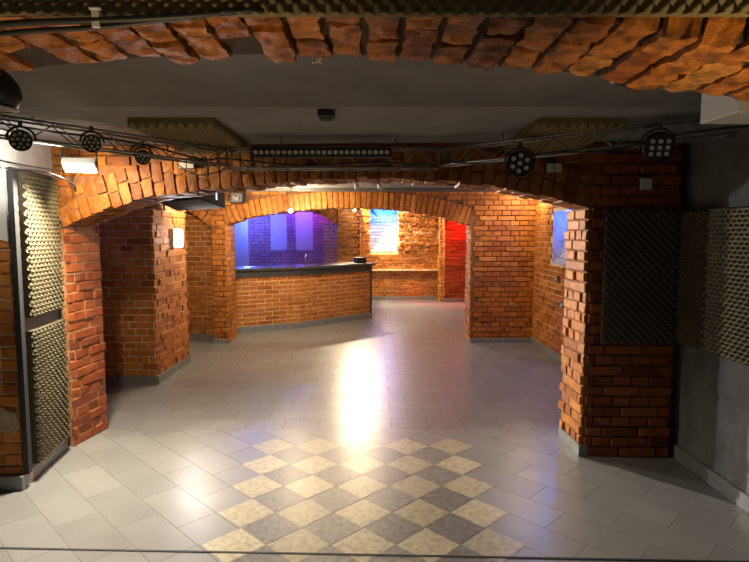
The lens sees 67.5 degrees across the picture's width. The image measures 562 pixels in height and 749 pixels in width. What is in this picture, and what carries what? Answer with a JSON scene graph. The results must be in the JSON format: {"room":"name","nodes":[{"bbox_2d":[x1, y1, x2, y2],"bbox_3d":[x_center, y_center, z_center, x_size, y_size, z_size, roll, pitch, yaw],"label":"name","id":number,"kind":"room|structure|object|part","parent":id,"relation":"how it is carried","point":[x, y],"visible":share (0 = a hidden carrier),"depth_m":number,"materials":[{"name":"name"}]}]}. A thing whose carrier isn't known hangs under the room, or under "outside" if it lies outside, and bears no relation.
{"room":"entertainment venue","nodes":[
{"label":"entertainment venue","id":0,"kind":"room"},
{"bbox_2d":[0,130,33,481],"bbox_3d":[-2.750,0.199,3.458,1.104,2.200,0.125,0,5,0],"label":"wall","id":1,"kind":"structure","parent":0,"point":[11,459],"depth_m":3.43,"materials":[{"name":"orange brick"}]},
{"bbox_2d":[0,406,17,433],"bbox_3d":[-2.312,0.857,3.456,0.217,0.170,0.012,0,5,0],"label":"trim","id":2,"kind":"structure","parent":1,"relation":"attached to","point":[8,419],"depth_m":3.45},
{"bbox_2d":[0,439,67,490],"bbox_3d":[-2.740,1.227,3.819,1.120,0.090,0.705,0,5,0],"label":"baseboard","id":3,"kind":"structure","parent":1,"relation":"attached to","point":[7,482],"depth_m":3.53,"materials":[{"name":"grey tile"}]},
{"bbox_2d":[0,160,67,172],"bbox_3d":[-2.174,-0.729,3.401,0.587,0.088,0.168,-4,6,-39],"label":"cable","id":4,"kind":"object","parent":1,"relation":"attached to","point":[0,160],"visible":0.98,"depth_m":3.44,"materials":[{"name":"black rubber"}]},
{"bbox_2d":[16,144,52,175],"bbox_3d":[-2.402,0.173,3.759,0.396,2.200,0.660,0,5,0],"label":"wall","id":5,"kind":"structure","parent":0,"point":[38,155],"depth_m":3.75,"materials":[{"name":"white paint"}]},
{"bbox_2d":[6,167,68,473],"bbox_3d":[-2.225,0.235,3.741,0.034,1.900,0.655,-1,5,-8],"label":"board","id":6,"kind":"object","parent":5,"relation":"attached to","point":[23,324],"visible":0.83,"depth_m":3.45,"materials":[{"name":"black paint"}]},
{"bbox_3d":[-2.181,0.271,3.443,0.034,1.880,0.050,-1,5,-8],"label":"post","id":7,"kind":"part","parent":6,"relation":"part of","materials":[{"name":"black paint"}]},
{"bbox_2d":[18,172,64,316],"bbox_3d":[-2.204,-0.244,3.730,0.050,0.905,0.500,-1,5,-8],"label":"acoustic panel","id":8,"kind":"object","parent":6,"relation":"attached to","point":[39,220],"visible":1,"depth_m":3.66,"materials":[{"name":"beige plastic"}]},
{"bbox_2d":[26,319,71,463],"bbox_3d":[-2.204,0.725,3.815,0.050,0.860,0.500,-1,5,-8],"label":"acoustic panel","id":9,"kind":"object","parent":6,"relation":"attached to","point":[46,347],"visible":1,"depth_m":3.75,"materials":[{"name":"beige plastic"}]},
{"bbox_2d":[0,167,76,191],"bbox_3d":[-2.093,-0.674,3.581,0.170,0.170,0.628,1,5,13],"label":"cable","id":10,"kind":"object","parent":5,"relation":"attached to","point":[72,183],"visible":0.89,"depth_m":3.52,"materials":[{"name":"black rubber"}]},
{"bbox_2d":[59,224,107,446],"bbox_3d":[-2.260,0.397,4.322,0.118,1.655,0.410,1,5,8],"label":"brick pillar","id":11,"kind":"structure","parent":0,"point":[83,308],"depth_m":4.28,"materials":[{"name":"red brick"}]},
{"bbox_2d":[99,206,155,375],"bbox_3d":[-2.708,-0.014,5.900,0.788,2.200,0.143,0,5,0],"label":"wall","id":12,"kind":"structure","parent":0,"point":[125,243],"depth_m":5.86,"materials":[{"name":"orange brick"}]},
{"bbox_2d":[150,203,189,374],"bbox_3d":[-2.354,-0.053,6.344,0.157,2.200,0.993,0,5,0],"label":"wall","id":13,"kind":"structure","parent":0,"point":[170,294],"depth_m":6.24,"materials":[{"name":"orange brick"}]},
{"bbox_2d":[169,228,182,247],"bbox_3d":[-2.243,-0.485,6.342,0.115,0.220,0.130,0,5,0],"label":"wall lamp","id":14,"kind":"object","parent":13,"relation":"attached to","point":[176,235],"visible":1,"depth_m":6.28,"materials":[{"name":"grey plastic"}]},
{"bbox_3d":[-2.275,-0.485,6.342,0.050,0.220,0.130,0,5,0],"label":"plate","id":15,"kind":"part","parent":14,"relation":"part of","materials":[{"name":"grey plastic"}]},
{"bbox_3d":[-2.217,-0.485,6.342,0.065,0.200,0.120,0,5,0],"label":"lamp shade","id":16,"kind":"part","parent":14,"relation":"part of","materials":[{"name":"white"}]},
{"bbox_2d":[184,211,213,333],"bbox_3d":[-2.775,-0.219,8.241,1.053,2.200,0.142,0,5,0],"label":"wall niche","id":17,"kind":"object","parent":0,"point":[198,235],"visible":0.23,"depth_m":8.20,"materials":[{"name":"orange brick"}]},
{"bbox_2d":[188,334,229,342],"bbox_3d":[-2.695,0.840,8.182,1.210,0.100,0.225,0,5,0],"label":"baseboard","id":18,"kind":"structure","parent":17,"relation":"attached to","point":[192,337],"depth_m":8.24,"materials":[{"name":"grey tile"}]},
{"bbox_2d":[234,219,249,266],"bbox_3d":[-3.790,-1.012,13.282,1.620,2.900,0.140,0,5,0],"label":"wall","id":19,"kind":"structure","parent":0,"point":[242,243],"depth_m":13.23,"materials":[{"name":"paint"}]},
{"bbox_2d":[249,211,332,265],"bbox_3d":[-1.824,-1.022,13.406,2.752,2.900,0.153,0,5,0],"label":"wall","id":20,"kind":"structure","parent":0,"point":[261,254],"depth_m":13.36,"materials":[{"name":"brick"}]},
{"bbox_2d":[270,214,286,249],"bbox_3d":[-2.285,-1.163,13.350,0.390,0.850,0.018,0,5,0],"label":"wall panel","id":21,"kind":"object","parent":20,"relation":"attached to","point":[278,223],"depth_m":13.34,"materials":[{"name":"paint"}]},
{"bbox_2d":[295,212,312,249],"bbox_3d":[-1.675,-1.188,13.348,0.410,0.900,0.018,0,5,0],"label":"wall panel","id":22,"kind":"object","parent":20,"relation":"attached to","point":[303,220],"depth_m":13.34,"materials":[{"name":"paint"}]},
{"bbox_2d":[310,208,337,223],"bbox_3d":[-2.209,-1.794,12.451,2.901,1.197,0.565,0,5,0],"label":"wall","id":23,"kind":"structure","parent":0,"point":[331,214],"depth_m":12.22,"materials":[{"name":"orange brick"}]},
{"bbox_2d":[323,223,337,262],"bbox_3d":[-0.952,-0.403,12.634,0.122,1.800,0.708,-3,6,-32],"label":"wall","id":24,"kind":"structure","parent":0,"point":[330,230],"depth_m":12.55,"materials":[{"name":"orange brick"}]},
{"bbox_2d":[338,208,359,262],"bbox_3d":[-0.565,-0.578,12.576,0.474,2.160,0.643,0,5,0],"label":"pier","id":25,"kind":"object","parent":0,"point":[347,219],"visible":0.5,"depth_m":12.24,"materials":[{"name":"orange brick"}]},
{"bbox_2d":[355,208,360,256],"bbox_3d":[-0.369,-0.589,12.697,0.122,2.160,0.803,0,5,0],"label":"wall","id":26,"kind":"structure","parent":0,"point":[359,211],"depth_m":12.28,"materials":[{"name":"orange brick"}]},
{"bbox_2d":[186,192,535,337],"bbox_3d":[-0.420,-0.219,8.238,5.566,2.200,0.432,0,5,-1],"label":"wall","id":27,"kind":"structure","parent":0,"point":[504,228],"depth_m":8.02,"materials":[{"name":"orange brick"}]},
{"bbox_2d":[246,188,496,191],"bbox_3d":[-0.400,-1.264,7.759,5.600,0.035,0.280,0,5,0],"label":"trim","id":28,"kind":"structure","parent":27,"relation":"attached to","point":[267,189],"depth_m":7.65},
{"bbox_2d":[49,141,686,456],"bbox_3d":[-0.001,0.130,4.169,4.812,2.215,0.414,0,5,3],"label":"wall","id":29,"kind":"structure","parent":0,"point":[629,389],"depth_m":3.94,"materials":[{"name":"brick"}]},
{"bbox_2d":[179,159,194,168],"bbox_3d":[-1.315,-0.820,3.924,0.112,0.068,0.024,0,5,3],"label":"junction box","id":30,"kind":"object","parent":29,"relation":"attached to","point":[184,165],"visible":0.58,"depth_m":3.91,"materials":[{"name":"white plastic"}]},
{"bbox_2d":[545,163,561,172],"bbox_3d":[1.223,-0.771,3.816,0.112,0.068,0.024,0,5,2],"label":"junction box","id":31,"kind":"object","parent":29,"relation":"attached to","point":[549,167],"visible":1,"depth_m":3.81,"materials":[{"name":"grey plastic"}]},
{"bbox_2d":[558,426,587,455],"bbox_3d":[1.484,1.198,4.206,0.066,0.080,0.410,0,5,-2],"label":"baseboard","id":32,"kind":"structure","parent":29,"relation":"attached to","point":[580,450],"depth_m":4.11,"materials":[{"name":"grey tile"}]},
{"bbox_2d":[600,210,679,343],"bbox_3d":[1.818,-0.025,3.842,0.485,0.920,0.050,0,5,3],"label":"acoustic panel","id":33,"kind":"object","parent":29,"relation":"attached to","point":[640,249],"visible":1,"depth_m":3.84,"materials":[{"name":"plastic"}]},
{"bbox_2d":[640,178,651,189],"bbox_3d":[1.842,-0.659,3.798,0.078,0.078,0.024,0,5,3],"label":"junction box","id":34,"kind":"object","parent":29,"relation":"attached to","point":[645,183],"visible":1,"depth_m":3.79,"materials":[{"name":"grey plastic"}]},
{"bbox_2d":[0,300,748,561],"bbox_3d":[-0.500,1.048,6.366,9.000,0.001,15.500,0,5,0],"label":"floor","id":35,"kind":"structure","parent":0,"point":[392,431],"depth_m":3.80,"materials":[{"name":"grey tile"}]},
{"bbox_2d":[105,355,190,383],"bbox_3d":[-2.688,1.002,6.422,0.825,0.085,1.040,0,5,0],"label":"baseboard","id":36,"kind":"object","parent":35,"relation":"on","point":[157,379],"visible":0.73,"depth_m":5.91,"materials":[{"name":"grey tile"}]},
{"bbox_2d":[212,224,236,340],"bbox_3d":[-2.215,0.019,8.273,0.203,1.720,0.521,0,5,0],"label":"pier","id":37,"kind":"object","parent":35,"relation":"on","point":[220,304],"visible":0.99,"depth_m":8.03,"materials":[{"name":"orange brick"}]},
{"bbox_2d":[235,262,374,333],"bbox_3d":[-1.358,0.248,9.618,3.113,1.030,0.763,-4,6,-37],"label":"bar counter","id":38,"kind":"object","parent":35,"relation":"on","point":[275,297],"depth_m":9.33,"materials":[{"name":"orange brick"}]},
{"bbox_2d":[235,262,374,271],"bbox_3d":[-1.358,-0.243,9.575,3.113,0.045,0.762,-4,6,-37],"label":"countertop","id":39,"kind":"structure","parent":38,"relation":"on","point":[341,264],"depth_m":9.32,"materials":[{"name":"black stone"}]},
{"bbox_2d":[353,257,366,262],"bbox_3d":[-0.270,-0.390,10.426,0.210,0.100,0.170,-2,5,-20],"label":"box","id":40,"kind":"object","parent":38,"relation":"on","point":[356,259],"visible":1,"depth_m":10.36,"materials":[{"name":"black plastic"}]},
{"bbox_3d":[-0.221,0.186,10.581,0.030,0.985,0.470,-5,7,-43],"label":"panel","id":41,"kind":"part","parent":38,"relation":"part of","materials":[{"name":"black paint"}]},
{"bbox_2d":[464,224,474,340],"bbox_3d":[1.404,0.016,8.303,0.071,1.720,0.404,0,5,0],"label":"pier","id":42,"kind":"object","parent":35,"relation":"on","point":[469,299],"visible":1,"depth_m":8.16,"materials":[{"name":"orange brick"}]},
{"bbox_2d":[469,338,530,342],"bbox_3d":[1.840,0.863,8.154,0.920,0.060,0.065,0,5,0],"label":"baseboard","id":43,"kind":"object","parent":35,"relation":"on","point":[471,340],"visible":0.9,"depth_m":8.12,"materials":[{"name":"grey tile"}]},
{"bbox_2d":[0,16,748,101],"bbox_3d":[-0.070,-0.502,1.489,4.651,0.476,0.432,0,5,0],"label":"brick arch","id":44,"kind":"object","parent":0,"point":[707,55],"depth_m":1.48,"materials":[{"name":"brick"}]},
{"bbox_2d":[312,56,321,63],"bbox_3d":[-0.175,-0.689,1.710,0.030,0.052,0.018,0,5,0],"label":"plate","id":45,"kind":"object","parent":44,"relation":"attached to","point":[316,59],"visible":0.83,"depth_m":1.72,"materials":[{"name":"grey plastic"}]},
{"bbox_2d":[0,0,748,16],"bbox_3d":[-0.050,-0.655,1.257,3.900,0.110,0.032,0,5,0],"label":"acoustic panel","id":46,"kind":"object","parent":44,"relation":"attached to","point":[8,8],"visible":0.97,"depth_m":1.26,"materials":[{"name":"brown plastic"}]},
{"bbox_2d":[89,7,102,27],"bbox_3d":[-0.620,-0.587,1.262,0.026,0.044,0.044,0,5,0],"label":"clip","id":47,"kind":"object","parent":46,"relation":"attached to","point":[95,11],"visible":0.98,"depth_m":1.24,"materials":[{"name":"grey plastic"}]},
{"bbox_2d":[0,19,196,36],"bbox_3d":[-0.875,-0.547,1.264,0.952,0.112,0.022,0,5,0],"label":"cable","id":48,"kind":"object","parent":47,"relation":"attached to","point":[133,24],"visible":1,"depth_m":1.25,"materials":[{"name":"black rubber"}]},
{"bbox_2d":[0,6,263,27],"bbox_3d":[-0.800,-0.564,1.252,1.102,0.110,0.028,0,5,-1],"label":"cable","id":49,"kind":"object","parent":47,"relation":"attached to","point":[230,11],"visible":1,"depth_m":1.25,"materials":[{"name":"black rubber"}]},
{"bbox_2d":[0,54,748,187],"bbox_3d":[-0.500,-0.940,3.281,9.000,0.100,9.700,0,5,0],"label":"ceiling","id":50,"kind":"structure","parent":0,"point":[243,80],"depth_m":2.59,"materials":[{"name":"grey paint"}]},
{"bbox_2d":[0,70,22,114],"bbox_3d":[-1.285,-0.674,1.898,0.155,0.195,0.155,0,5,0],"label":"stage light","id":51,"kind":"object","parent":50,"relation":"hanging from","point":[11,97],"visible":0.95,"depth_m":1.88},
{"bbox_2d":[0,115,225,166],"bbox_3d":[-1.505,-0.804,3.232,1.354,0.186,0.113,-4,7,-40],"label":"lighting truss","id":52,"kind":"object","parent":50,"relation":"hanging from","point":[62,126],"visible":0.84,"depth_m":3.24,"materials":[{"name":"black metal"}]},
{"bbox_2d":[5,120,36,150],"bbox_3d":[-1.740,-0.714,2.767,0.127,0.153,0.142,0,5,4],"label":"light","id":53,"kind":"object","parent":52,"relation":"hanging from","point":[19,140],"visible":1,"depth_m":2.73,"materials":[{"name":"black plastic"}]},
{"bbox_2d":[58,146,98,172],"bbox_3d":[-1.900,-0.783,3.604,0.220,0.164,0.113,-1,5,-12],"label":"floodlight","id":54,"kind":"object","parent":52,"relation":"attached to","point":[71,165],"visible":0.91,"depth_m":3.59,"materials":[{"name":"grey plastic"}]},
{"bbox_3d":[-1.898,-0.726,3.602,0.176,0.004,0.068,-1,-35,-12],"label":"glass","id":55,"kind":"part","parent":54,"relation":"part of","materials":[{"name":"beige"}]},
{"bbox_2d":[79,126,104,152],"bbox_3d":[-1.540,-0.772,3.064,0.122,0.147,0.140,1,5,7],"label":"light","id":56,"kind":"object","parent":52,"relation":"attached to","point":[91,143],"visible":1,"depth_m":3.03,"materials":[{"name":"black plastic"}]},
{"bbox_2d":[132,142,152,164],"bbox_3d":[-1.389,-0.764,3.370,0.114,0.139,0.137,0,5,3],"label":"light","id":57,"kind":"object","parent":52,"relation":"attached to","point":[141,159],"visible":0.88,"depth_m":3.33,"materials":[{"name":"black plastic"}]},
{"bbox_2d":[0,122,436,165],"bbox_3d":[-0.901,-0.812,3.429,2.602,0.172,0.390,-1,5,-16],"label":"cable","id":58,"kind":"object","parent":52,"relation":"hanging from","point":[8,124],"visible":0.92,"depth_m":3.60,"materials":[{"name":"black rubber"}]},
{"bbox_3d":[-0.990,-0.804,3.664,0.012,0.112,0.112,-4,7,-40],"label":"frame","id":59,"kind":"part","parent":52,"relation":"part of","materials":[{"name":"silver metal"}]},
{"bbox_2d":[127,118,249,155],"bbox_3d":[-1.100,-0.875,3.457,0.470,0.088,0.860,0,5,0],"label":"acoustic panel","id":60,"kind":"object","parent":50,"relation":"attached to","point":[203,131],"visible":0.78,"depth_m":3.21,"materials":[{"name":"brown plastic"}]},
{"bbox_2d":[160,193,224,210],"bbox_3d":[-1.910,-0.915,5.692,0.599,0.366,1.098,0,5,0],"label":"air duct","id":61,"kind":"object","parent":50,"relation":"hanging from","point":[217,200],"visible":0.43,"depth_m":5.67,"materials":[{"name":"black paint"}]},
{"bbox_2d":[229,192,246,203],"bbox_3d":[-1.900,-1.179,7.764,0.230,0.205,0.205,0,5,0],"label":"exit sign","id":62,"kind":"object","parent":50,"relation":"hanging from","point":[234,198],"visible":0.91,"depth_m":7.69,"materials":[{"name":"white plastic"}]},
{"bbox_2d":[288,190,292,212],"bbox_3d":[-1.143,-1.076,7.591,0.065,0.312,0.099,-2,5,-19],"label":"spot lamp","id":63,"kind":"object","parent":50,"relation":"hanging from","point":[290,210],"visible":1,"depth_m":7.59,"materials":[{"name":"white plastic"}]},
{"bbox_2d":[317,109,334,120],"bbox_3d":[-0.245,-0.844,2.857,0.084,0.046,0.100,0,5,0],"label":"ceiling box","id":64,"kind":"object","parent":50,"relation":"attached to","point":[323,114],"visible":1,"depth_m":2.81,"materials":[{"name":"black plastic"}]},
{"bbox_2d":[226,138,438,170],"bbox_3d":[-0.273,-0.835,3.681,1.377,0.203,0.138,0,5,0],"label":"lighting truss","id":65,"kind":"object","parent":50,"relation":"hanging from","point":[240,149],"visible":0.78,"depth_m":3.63,"materials":[{"name":"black metal"}]},
{"bbox_2d":[176,164,230,175],"bbox_3d":[-1.154,-0.756,3.796,0.402,0.082,0.024,1,5,12],"label":"cable","id":66,"kind":"object","parent":65,"relation":"hanging from","point":[176,164],"visible":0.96,"depth_m":3.80,"materials":[{"name":"black rubber"}]},
{"bbox_3d":[-0.955,-0.802,3.684,0.012,0.137,0.137,0,5,0],"label":"frame","id":67,"kind":"part","parent":65,"relation":"part of","materials":[{"name":"silver metal"}]},
{"bbox_2d":[251,147,391,157],"bbox_3d":[-0.340,-0.826,3.615,0.900,0.060,0.088,0,5,0],"label":"light bar","id":68,"kind":"object","parent":65,"relation":"attached to","point":[256,152],"visible":1,"depth_m":3.58,"materials":[{"name":"black plastic"}]},
{"bbox_3d":[0.410,-0.802,3.684,0.012,0.137,0.137,0,5,0],"label":"frame","id":69,"kind":"part","parent":65,"relation":"part of","materials":[{"name":"silver metal"}]},
{"bbox_2d":[503,118,625,153],"bbox_3d":[1.125,-0.875,3.457,0.470,0.088,0.860,0,5,0],"label":"acoustic panel","id":70,"kind":"object","parent":50,"relation":"attached to","point":[541,126],"visible":0.79,"depth_m":3.17,"materials":[{"name":"brown plastic"}]},
{"bbox_2d":[438,116,740,166],"bbox_3d":[1.150,-0.806,3.262,1.642,0.186,0.113,3,6,29],"label":"lighting truss","id":71,"kind":"object","parent":50,"relation":"hanging from","point":[478,146],"visible":0.76,"depth_m":3.22,"materials":[{"name":"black metal"}]},
{"bbox_3d":[0.440,-0.804,3.664,0.012,0.112,0.112,3,6,29],"label":"frame","id":72,"kind":"part","parent":71,"relation":"part of","materials":[{"name":"silver metal"}]},
{"bbox_2d":[503,142,536,176],"bbox_3d":[0.866,-0.720,3.337,0.192,0.204,0.136,1,5,14],"label":"light","id":73,"kind":"object","parent":71,"relation":"hanging from","point":[519,163],"visible":1,"depth_m":3.30,"materials":[{"name":"black plastic"}]},
{"bbox_2d":[444,125,748,164],"bbox_3d":[1.177,-0.756,3.189,1.657,0.122,0.038,3,6,29],"label":"cable","id":74,"kind":"object","parent":71,"relation":"attached to","point":[741,126],"visible":0.84,"depth_m":3.12,"materials":[{"name":"black rubber"}]},
{"bbox_2d":[638,122,676,162],"bbox_3d":[1.524,-0.740,3.006,0.172,0.210,0.171,-5,7,-43],"label":"light","id":75,"kind":"object","parent":71,"relation":"attached to","point":[658,147],"visible":0.99,"depth_m":2.98,"materials":[{"name":"black plastic"}]},
{"bbox_3d":[1.860,-0.800,2.861,0.012,0.112,0.112,3,6,29],"label":"frame","id":76,"kind":"part","parent":71,"relation":"part of","materials":[{"name":"silver metal"}]},
{"bbox_2d":[614,81,639,90],"bbox_3d":[0.852,-0.705,1.875,0.136,0.128,0.060,-1,5,-12],"label":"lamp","id":77,"kind":"object","parent":50,"relation":"attached to","point":[622,84],"visible":0.06,"depth_m":1.87,"materials":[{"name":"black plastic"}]},
{"bbox_2d":[700,93,748,123],"bbox_3d":[1.495,-0.707,2.143,0.350,0.165,0.246,0,5,0],"label":"box","id":78,"kind":"object","parent":50,"relation":"attached to","point":[715,109],"visible":0.52,"depth_m":2.15,"materials":[{"name":"grey plastic"}]},
{"bbox_2d":[0,547,748,561],"bbox_3d":[-0.100,1.360,2.785,4.503,0.004,0.017,0,5,2],"label":"trim","id":79,"kind":"structure","parent":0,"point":[10,548],"depth_m":2.78,"materials":[{"name":"black paint"}]},
{"bbox_2d":[360,208,438,268],"bbox_3d":[0.550,-1.371,13.261,1.904,2.180,0.579,0,5,0],"label":"wall","id":80,"kind":"structure","parent":0,"point":[417,247],"depth_m":13.08,"materials":[{"name":"orange brick"}]},
{"bbox_2d":[370,209,397,251],"bbox_3d":[0.225,-1.237,13.339,0.653,1.060,0.548,0,5,0],"label":"window","id":81,"kind":"structure","parent":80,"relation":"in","point":[383,228],"depth_m":13.27,"materials":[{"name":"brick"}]},
{"bbox_2d":[372,271,436,295],"bbox_3d":[0.550,0.094,13.268,1.903,0.700,0.142,0,5,0],"label":"wall","id":82,"kind":"structure","parent":0,"point":[384,283],"depth_m":13.21,"materials":[{"name":"orange brick"}]},
{"bbox_2d":[372,269,438,270],"bbox_3d":[0.550,-0.259,13.172,1.900,0.030,0.210,0,5,0],"label":"trim","id":83,"kind":"structure","parent":82,"relation":"on","point":[372,269],"depth_m":13.07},
{"bbox_2d":[437,217,444,301],"bbox_3d":[1.558,-0.979,12.910,0.083,2.900,0.383,-2,5,-18],"label":"wall","id":84,"kind":"structure","parent":0,"point":[441,226],"depth_m":12.93,"materials":[{"name":"orange brick"}]},
{"bbox_2d":[444,219,466,297],"bbox_3d":[1.880,-0.967,12.773,0.564,2.900,0.142,0,5,0],"label":"wall","id":85,"kind":"structure","parent":0,"point":[455,233],"depth_m":12.76,"materials":[{"name":"red brick"}]},
{"bbox_2d":[372,296,464,301],"bbox_3d":[0.920,0.422,13.016,2.440,0.090,0.420,0,5,0],"label":"baseboard","id":86,"kind":"structure","parent":85,"relation":"attached to","point":[373,297],"depth_m":13.19,"materials":[{"name":"grey tile"}]},
{"bbox_2d":[531,200,570,354],"bbox_3d":[2.495,-0.038,6.170,0.430,2.200,3.904,0,5,0],"label":"wall","id":87,"kind":"structure","parent":0,"point":[550,220],"depth_m":7.39,"materials":[{"name":"orange brick"}]},
{"bbox_2d":[531,336,561,363],"bbox_3d":[2.303,1.015,6.267,0.054,0.085,3.810,0,5,0],"label":"baseboard","id":88,"kind":"structure","parent":87,"relation":"attached to","point":[556,356],"depth_m":7.41,"materials":[{"name":"grey tile"}]},
{"bbox_2d":[553,239,566,265],"bbox_3d":[2.502,-0.518,6.786,0.375,0.670,0.913,0,5,0],"label":"niche","id":89,"kind":"object","parent":87,"relation":"in","point":[560,259],"visible":0.12,"depth_m":7.11,"materials":[{"name":"brick"}]},
{"bbox_2d":[558,209,593,444],"bbox_3d":[1.511,0.360,4.141,0.130,1.760,0.389,0,5,-2],"label":"brick pillar","id":90,"kind":"structure","parent":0,"point":[579,244],"depth_m":4.08,"materials":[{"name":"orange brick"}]},
{"bbox_2d":[673,127,748,493],"bbox_3d":[2.252,0.382,1.253,0.195,2.220,5.430,0,5,0],"label":"wall","id":91,"kind":"structure","parent":0,"point":[711,407],"depth_m":3.54,"materials":[{"name":"grey paint"}]},
{"bbox_2d":[672,211,710,350],"bbox_3d":[2.107,-0.012,3.693,0.096,0.880,0.360,0,5,0],"label":"acoustic panel","id":92,"kind":"object","parent":91,"relation":"attached to","point":[692,237],"visible":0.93,"depth_m":3.67,"materials":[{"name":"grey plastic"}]},
{"bbox_2d":[671,443,748,513],"bbox_3d":[2.144,1.355,2.327,0.032,0.095,3.400,0,5,0],"label":"baseboard","id":93,"kind":"structure","parent":91,"relation":"attached to","point":[713,478],"depth_m":3.53,"materials":[{"name":"grey tile"}]},
{"bbox_2d":[700,206,748,366],"bbox_3d":[2.091,0.029,3.054,0.126,0.870,0.800,0,5,0],"label":"acoustic panel","id":94,"kind":"object","parent":91,"relation":"attached to","point":[726,325],"visible":1,"depth_m":3.24,"materials":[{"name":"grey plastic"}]}
]}

